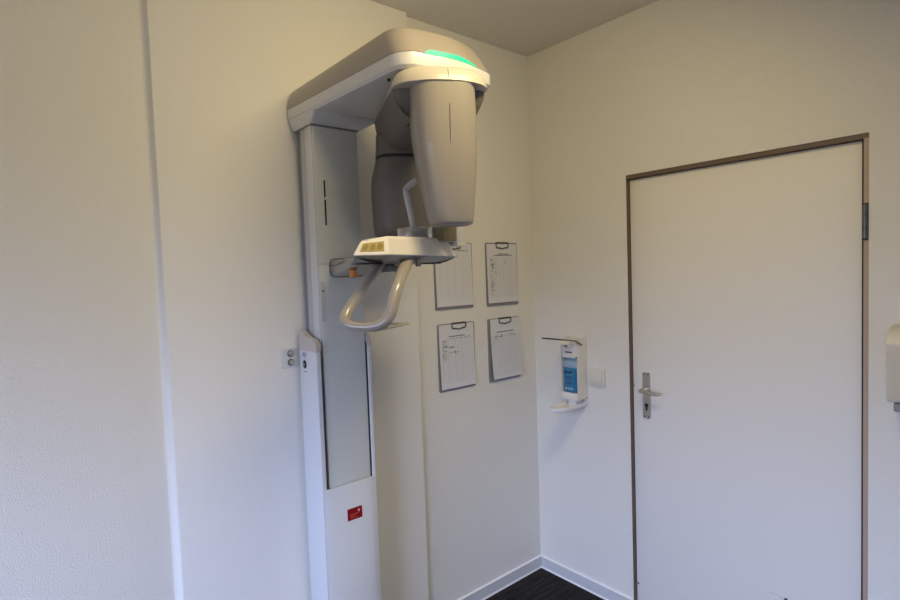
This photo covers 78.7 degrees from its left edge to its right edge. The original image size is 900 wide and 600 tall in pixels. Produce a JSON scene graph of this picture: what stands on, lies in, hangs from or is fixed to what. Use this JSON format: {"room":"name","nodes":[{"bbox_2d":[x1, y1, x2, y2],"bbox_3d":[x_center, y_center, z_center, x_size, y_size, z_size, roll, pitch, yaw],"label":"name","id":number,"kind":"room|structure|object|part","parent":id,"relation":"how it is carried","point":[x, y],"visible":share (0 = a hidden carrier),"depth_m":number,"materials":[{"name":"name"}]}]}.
{"room":"radiology room","nodes":[
{"label":"radiology room","id":0,"kind":"room"},
{"bbox_2d":[0,0,540,599],"bbox_3d":[-1.100,0.208,1.675,4.240,2.705,0.100,-4,4,-40],"label":"wall","id":1,"kind":"structure","parent":0,"point":[84,504],"depth_m":1.66,"materials":[{"name":"white paint"}]},
{"bbox_2d":[137,0,428,599],"bbox_3d":[-0.532,0.169,2.068,1.012,2.705,0.028,-4,4,-40],"label":"wall","id":2,"kind":"structure","parent":1,"relation":"attached to","point":[219,77],"depth_m":1.90,"materials":[{"name":"white paint"}]},
{"bbox_2d":[433,242,472,310],"bbox_3d":[0.019,-0.113,2.536,0.230,0.309,0.014,-4,4,-40],"label":"clipboard","id":3,"kind":"object","parent":1,"relation":"attached to","point":[453,278],"visible":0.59,"depth_m":2.54,"materials":[{"name":"grey paper"}]},
{"bbox_2d":[437,321,475,392],"bbox_3d":[0.035,0.260,2.555,0.222,0.314,0.015,-4,4,-40],"label":"clipboard","id":4,"kind":"object","parent":1,"relation":"attached to","point":[455,341],"visible":1,"depth_m":2.55,"materials":[{"name":"grey paper"}]},
{"bbox_3d":[0.040,0.119,2.556,0.078,0.016,0.001,-4,4,-40],"label":"clip plate","id":5,"kind":"part","parent":4,"relation":"part of","materials":[{"name":"black"}]},
{"bbox_2d":[457,555,541,599],"bbox_3d":[-1.023,1.528,1.674,4.000,0.065,0.040,-4,4,-40],"label":"baseboard","id":6,"kind":"structure","parent":1,"relation":"attached to","point":[509,578],"depth_m":2.78,"materials":[{"name":"grey plastic"}]},
{"bbox_2d":[485,242,517,306],"bbox_3d":[0.262,-0.130,2.739,0.220,0.315,0.014,-4,4,-40],"label":"clipboard","id":7,"kind":"object","parent":1,"relation":"attached to","point":[500,257],"visible":1,"depth_m":2.73,"materials":[{"name":"grey paper"}]},
{"bbox_3d":[0.258,-0.271,2.731,0.078,0.016,0.001,-4,4,-40],"label":"clip plate","id":8,"kind":"part","parent":7,"relation":"part of","materials":[{"name":"black"}]},
{"bbox_2d":[487,316,522,382],"bbox_3d":[0.278,0.243,2.754,0.220,0.315,0.023,-4,4,-40],"label":"clipboard","id":9,"kind":"object","parent":1,"relation":"attached to","point":[504,350],"visible":1,"depth_m":2.75,"materials":[{"name":"grey paper"}]},
{"bbox_3d":[0.275,0.102,2.752,0.078,0.016,0.001,-4,4,-40],"label":"clip plate","id":10,"kind":"part","parent":9,"relation":"part of","materials":[{"name":"black"}]},
{"bbox_2d":[370,0,657,56],"bbox_3d":[-0.055,-1.165,0.304,4.240,0.100,3.500,-4,4,-40],"label":"ceiling","id":11,"kind":"structure","parent":0,"point":[526,28],"depth_m":2.39,"materials":[{"name":"white paint"}]},
{"bbox_2d":[485,568,603,599],"bbox_3d":[0.043,1.635,0.444,4.240,0.100,3.500,-4,4,-40],"label":"floor","id":12,"kind":"structure","parent":0,"point":[541,584],"depth_m":2.75,"materials":[{"name":"brown wood"}]},
{"bbox_2d":[282,27,489,599],"bbox_3d":[-0.191,0.371,1.831,0.532,2.301,0.800,-4,3,-31],"label":"machine","id":13,"kind":"object","parent":12,"relation":"on","point":[422,92],"visible":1,"depth_m":1.91,"materials":[{"name":"white plastic"}]},
{"bbox_3d":[-0.457,0.153,2.071,0.162,1.531,0.038,-4,4,-40],"label":"column rail","id":14,"kind":"part","parent":13,"relation":"part of","materials":[{"name":"grey metal"}]},
{"bbox_3d":[-0.400,-0.368,1.959,0.173,0.477,0.005,-4,4,-40],"label":"panel","id":15,"kind":"part","parent":13,"relation":"part of","materials":[{"name":"white plastic"}]},
{"bbox_3d":[-0.374,0.395,1.996,0.171,1.049,0.005,-4,4,-40],"label":"panel","id":16,"kind":"part","parent":13,"relation":"part of","materials":[{"name":"white"}]},
{"bbox_3d":[-0.307,-0.084,1.745,0.027,0.026,0.027,-4,4,-40],"label":"lock knob","id":17,"kind":"part","parent":13,"relation":"part of","materials":[{"name":"orange plastic"}]},
{"bbox_3d":[-0.284,-0.112,1.847,0.215,0.058,0.324,-4,4,-40],"label":"support arm","id":18,"kind":"part","parent":13,"relation":"part of","materials":[{"name":"grey plastic"}]},
{"bbox_3d":[-0.200,0.075,1.535,0.107,0.007,0.199,-1,3,24],"label":"frame","id":19,"kind":"part","parent":13,"relation":"part of","materials":[{"name":"beige"}]},
{"bbox_3d":[-0.215,-0.668,1.829,0.375,0.043,0.713,-4,4,-40],"label":"arm","id":20,"kind":"part","parent":13,"relation":"part of","materials":[{"name":"white plastic"}]},
{"bbox_3d":[-0.218,-0.735,1.826,0.374,0.091,0.712,-4,4,-40],"label":"arm","id":21,"kind":"part","parent":13,"relation":"part of","materials":[{"name":"grey plastic"}]},
{"bbox_3d":[-0.179,-0.093,1.626,0.060,0.018,0.060,-4,4,-40],"label":"height knob","id":22,"kind":"part","parent":13,"relation":"part of","materials":[{"name":"grey plastic"}]},
{"bbox_3d":[-0.125,-0.300,1.748,0.049,0.178,0.033,-2,3,1],"label":"temple rod","id":23,"kind":"part","parent":13,"relation":"part of","materials":[{"name":"grey plastic"}]},
{"bbox_2d":[425,50,476,67],"bbox_3d":[0.006,-0.689,1.562,0.192,0.014,0.023,-4,4,-39],"label":"light","id":24,"kind":"object","parent":13,"relation":"on","point":[444,56],"depth_m":1.55,"materials":[{"name":"teal plastic"}]},
{"bbox_3d":[0.024,-0.227,1.750,0.042,0.112,0.038,-4,4,-40],"label":"temple post","id":25,"kind":"part","parent":13,"relation":"part of","materials":[{"name":"grey plastic"}]},
{"bbox_2d":[527,0,899,599],"bbox_3d":[1.562,0.114,1.689,0.140,2.705,3.300,-4,4,-40],"label":"wall","id":26,"kind":"structure","parent":0,"point":[660,84],"depth_m":2.33,"materials":[{"name":"white paint"}]},
{"bbox_2d":[542,336,587,412],"bbox_3d":[0.539,0.347,2.614,0.263,0.364,0.109,-4,4,-40],"label":"dispenser","id":27,"kind":"object","parent":26,"relation":"attached to","point":[570,346],"visible":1,"depth_m":2.64,"materials":[{"name":"white plastic"}]},
{"bbox_3d":[0.530,0.195,2.574,0.223,0.056,0.028,-3,3,-24],"label":"elbow lever","id":28,"kind":"part","parent":27,"relation":"part of","materials":[{"name":"silver metal"}]},
{"bbox_2d":[550,399,586,412],"bbox_3d":[0.558,0.504,2.638,0.212,0.046,0.092,-4,4,-40],"label":"drip tray","id":29,"kind":"object","parent":27,"relation":"on","point":[572,404],"depth_m":2.64,"materials":[{"name":"white plastic"}]},
{"bbox_2d":[563,357,577,392],"bbox_3d":[0.602,0.362,2.673,0.063,0.170,0.089,-4,4,-40],"label":"bottle","id":30,"kind":"object","parent":27,"relation":"in","point":[570,364],"visible":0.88,"depth_m":2.65,"materials":[{"name":"blue plastic"}]},
{"bbox_2d":[541,555,632,599],"bbox_3d":[1.554,1.436,1.702,0.012,0.065,3.288,-4,4,-40],"label":"baseboard","id":31,"kind":"structure","parent":26,"relation":"attached to","point":[582,581],"depth_m":2.75,"materials":[{"name":"grey plastic"}]},
{"bbox_2d":[589,367,604,386],"bbox_3d":[0.699,0.368,2.618,0.017,0.086,0.085,-4,4,-40],"label":"light switch","id":32,"kind":"object","parent":26,"relation":"attached to","point":[596,375],"visible":1,"depth_m":2.61,"materials":[{"name":"beige plastic"}]},
{"bbox_2d":[626,132,868,599],"bbox_3d":[1.133,0.452,2.184,0.161,2.010,0.884,-4,4,-40],"label":"door","id":33,"kind":"structure","parent":26,"relation":"in","point":[748,274],"depth_m":2.11,"materials":[{"name":"white laminate"}]},
{"bbox_3d":[0.881,0.427,2.456,0.008,0.209,0.036,-4,4,-40],"label":"handle","id":34,"kind":"part","parent":33,"relation":"part of","materials":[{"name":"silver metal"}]},
{"bbox_3d":[0.880,0.403,2.404,0.062,0.023,0.100,-4,4,-40],"label":"lever","id":35,"kind":"part","parent":33,"relation":"part of","materials":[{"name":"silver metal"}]},
{"bbox_3d":[1.429,0.466,1.865,0.120,1.994,0.014,-4,4,-40],"label":"frame","id":36,"kind":"part","parent":33,"relation":"part of","materials":[{"name":"beige paint"}]},
{"bbox_2d":[886,324,899,411],"bbox_3d":[1.456,0.206,1.631,0.107,0.277,0.234,-4,4,-40],"label":"dispenser","id":37,"kind":"object","parent":26,"relation":"attached to","point":[893,337],"visible":1,"depth_m":1.68,"materials":[{"name":"beige plastic"}]},
{"bbox_2d":[893,402,899,411],"bbox_3d":[1.467,0.331,1.640,0.086,0.028,0.210,-4,4,-40],"label":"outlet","id":38,"kind":"object","parent":37,"relation":"attached to","point":[896,406],"depth_m":1.69,"materials":[{"name":"grey plastic"}]}
]}

